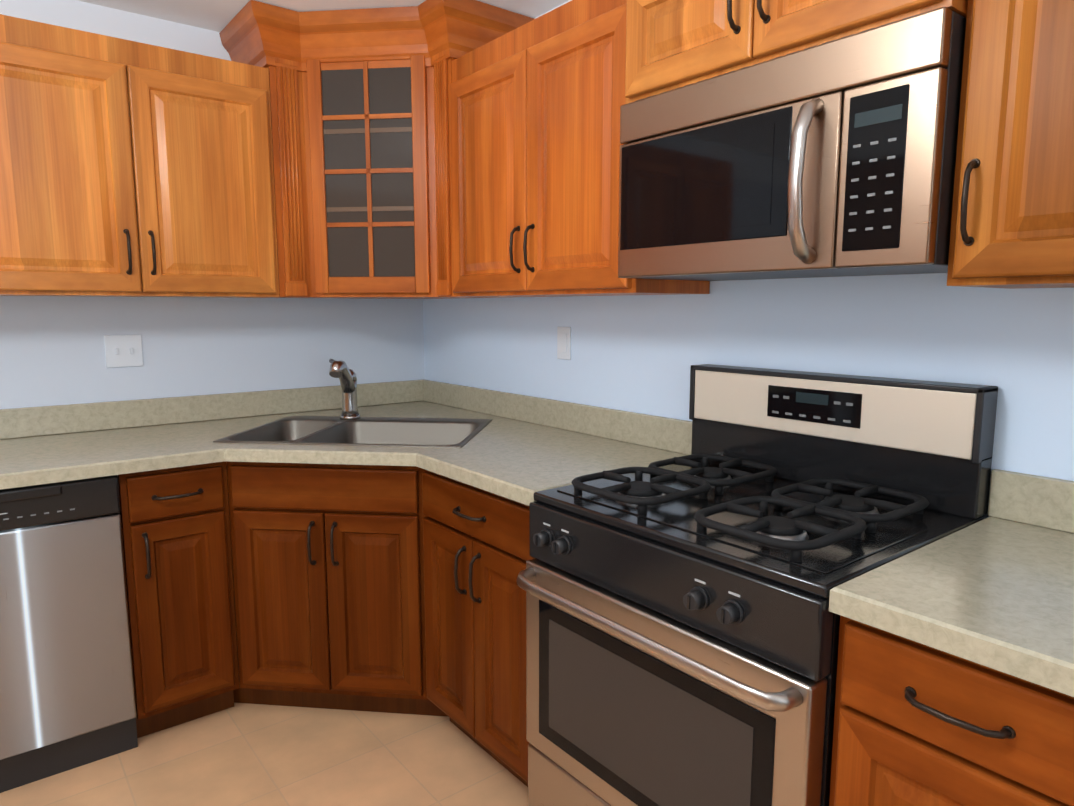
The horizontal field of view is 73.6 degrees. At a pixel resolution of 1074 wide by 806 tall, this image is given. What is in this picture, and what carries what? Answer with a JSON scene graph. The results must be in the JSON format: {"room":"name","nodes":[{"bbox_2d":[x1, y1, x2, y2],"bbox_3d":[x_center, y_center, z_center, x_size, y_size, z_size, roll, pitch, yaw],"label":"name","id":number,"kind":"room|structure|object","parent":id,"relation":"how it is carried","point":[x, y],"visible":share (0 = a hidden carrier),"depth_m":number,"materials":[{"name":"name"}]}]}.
{"room":"kitchen","nodes":[
{"label":"kitchen","id":0,"kind":"room"},
{"bbox_2d":[0,0,424,408],"bbox_3d":[-2.167,-0.121,2.156,4.320,2.375,0.120,-6,10,-38],"label":"wall","id":1,"kind":"structure","parent":0,"point":[52,350],"depth_m":2.69,"materials":[{"name":"paint"}]},
{"bbox_2d":[104,335,142,367],"bbox_3d":[-1.495,-0.188,2.597,0.118,0.116,0.014,-6,10,-38],"label":"light switch","id":2,"kind":"object","parent":1,"relation":"attached to","point":[123,350],"visible":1,"depth_m":2.60,"materials":[{"name":"white plastic"}]},
{"bbox_2d":[0,14,278,297],"bbox_3d":[-1.403,-0.755,2.370,0.977,0.795,0.359,-6,10,-38],"label":"upper cabinet","id":3,"kind":"object","parent":1,"relation":"attached to","point":[128,168],"visible":1,"depth_m":2.28,"materials":[{"name":"brown wood"}]},
{"bbox_2d":[219,0,533,298],"bbox_3d":[-0.600,-0.891,2.684,0.841,0.980,0.841,-6,10,-38],"label":"upper cabinet","id":4,"kind":"object","parent":1,"relation":"attached to","point":[360,116],"visible":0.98,"depth_m":2.58,"materials":[{"name":"brown wood"}]},
{"bbox_2d":[0,703,527,805],"bbox_3d":[-0.685,1.345,0.369,4.440,0.060,5.040,-6,10,-38],"label":"floor","id":5,"kind":"structure","parent":0,"point":[242,754],"depth_m":2.13,"materials":[{"name":"tile"}]},
{"bbox_2d":[0,475,137,792],"bbox_3d":[-1.636,0.633,2.182,0.606,0.872,0.640,-6,10,-38],"label":"dishwasher","id":6,"kind":"object","parent":5,"relation":"on","point":[67,696],"visible":0.94,"depth_m":2.03,"materials":[{"name":"silver metal"}]},
{"bbox_2d":[117,461,238,737],"bbox_3d":[-1.275,0.596,2.457,0.298,0.874,0.664,-6,10,-38],"label":"base cabinet","id":7,"kind":"object","parent":5,"relation":"on","point":[175,522],"visible":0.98,"depth_m":2.22,"materials":[{"name":"brown wood"}]},
{"bbox_2d":[226,461,447,716],"bbox_3d":[-0.618,0.560,2.722,1.061,0.874,1.061,-6,10,-38],"label":"base cabinet","id":8,"kind":"object","parent":5,"relation":"on","point":[328,577],"visible":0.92,"depth_m":2.28,"materials":[{"name":"brown wood"}]},
{"bbox_2d":[0,359,551,489],"bbox_3d":[-1.272,0.133,2.129,2.748,0.434,1.083,-6,10,-38],"label":"countertop","id":9,"kind":"structure","parent":8,"relation":"on","point":[40,445],"depth_m":2.56,"materials":[{"name":"stone"}]},
{"bbox_2d":[329,359,359,419],"bbox_3d":[-0.747,-0.049,2.745,0.175,0.237,0.252,-6,10,-38],"label":"faucet","id":10,"kind":"object","parent":9,"relation":"on","point":[347,377],"depth_m":2.78,"materials":[{"name":"silver metal"}]},
{"bbox_2d":[213,416,492,447],"bbox_3d":[-0.615,0.192,2.583,0.981,0.197,0.981,-6,10,-38],"label":"sink","id":11,"kind":"object","parent":9,"relation":"in","point":[286,431],"depth_m":2.73,"materials":[{"name":"silver metal"}]},
{"bbox_2d":[332,400,691,505],"bbox_3d":[-0.160,0.190,2.232,0.888,0.293,0.990,-6,10,-38],"label":"countertop","id":12,"kind":"structure","parent":8,"relation":"on","point":[522,449],"depth_m":2.26,"materials":[{"name":"stone"}]},
{"bbox_2d":[422,469,533,786],"bbox_3d":[0.051,0.629,2.203,0.664,0.874,0.587,-6,10,-38],"label":"base cabinet","id":13,"kind":"object","parent":5,"relation":"on","point":[477,556],"visible":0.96,"depth_m":2.00,"materials":[{"name":"brown wood"}]},
{"bbox_2d":[517,364,997,805],"bbox_3d":[0.440,0.546,1.635,0.730,1.190,0.752,-6,10,-38],"label":"range","id":14,"kind":"object","parent":5,"relation":"on","point":[682,630],"visible":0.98,"depth_m":1.49,"materials":[{"name":"black metal"}]},
{"bbox_2d":[829,615,1073,805],"bbox_3d":[0.823,0.758,1.238,0.664,0.874,0.378,-6,10,-38],"label":"base cabinet","id":15,"kind":"object","parent":5,"relation":"on","point":[917,724],"visible":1,"depth_m":1.03,"materials":[{"name":"brown wood"}]},
{"bbox_3d":[1.128,0.809,0.857,0.664,0.874,0.598,-6,10,-38],"label":"base cabinet","id":16,"kind":"object","parent":5,"relation":"on","visible":0},
{"bbox_2d":[829,469,1073,696],"bbox_3d":[1.022,0.285,0.941,0.643,0.140,0.990,-6,10,-38],"label":"countertop","id":17,"kind":"structure","parent":16,"relation":"on","point":[995,590],"depth_m":1.12,"materials":[{"name":"stone"}]},
{"bbox_2d":[78,0,567,31],"bbox_3d":[-0.685,-1.068,0.047,4.440,0.060,5.040,-6,10,-38],"label":"ceiling","id":18,"kind":"structure","parent":0,"point":[216,15],"depth_m":2.46,"materials":[{"name":"white paint"}]},
{"bbox_2d":[423,0,1073,517],"bbox_3d":[1.007,-0.039,1.539,0.120,2.375,4.800,-6,10,-38],"label":"wall","id":19,"kind":"structure","parent":0,"point":[639,354],"depth_m":1.87,"materials":[{"name":"paint"}]},
{"bbox_2d":[557,327,570,359],"bbox_3d":[0.096,-0.215,2.569,0.008,0.116,0.072,-6,10,-38],"label":"light switch","id":20,"kind":"object","parent":19,"relation":"attached to","point":[563,342],"visible":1,"depth_m":2.56,"materials":[{"name":"white plastic"}]},
{"bbox_2d":[450,0,709,296],"bbox_3d":[0.078,-0.737,2.233,0.359,0.795,0.884,-6,10,-38],"label":"upper cabinet","id":21,"kind":"object","parent":19,"relation":"attached to","point":[536,104],"visible":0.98,"depth_m":2.09,"materials":[{"name":"brown wood"}]},
{"bbox_2d":[625,0,967,103],"bbox_3d":[0.569,-0.876,1.548,0.411,0.338,0.753,-6,10,-38],"label":"upper cabinet","id":22,"kind":"object","parent":19,"relation":"attached to","point":[672,44],"visible":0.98,"depth_m":1.51,"materials":[{"name":"brown wood"}]},
{"bbox_2d":[618,7,965,280],"bbox_3d":[0.560,-0.498,1.592,0.431,0.418,0.752,-6,10,-38],"label":"microwave","id":23,"kind":"object","parent":22,"relation":"attached to","point":[835,158],"visible":0.98,"depth_m":1.38,"materials":[{"name":"silver metal"}]},
{"bbox_2d":[947,0,1073,288],"bbox_3d":[0.966,-0.589,1.124,0.359,0.795,0.453,-6,10,-38],"label":"upper cabinet","id":24,"kind":"object","parent":19,"relation":"attached to","point":[1012,223],"visible":1,"depth_m":1.16,"materials":[{"name":"brown wood"}]}
]}

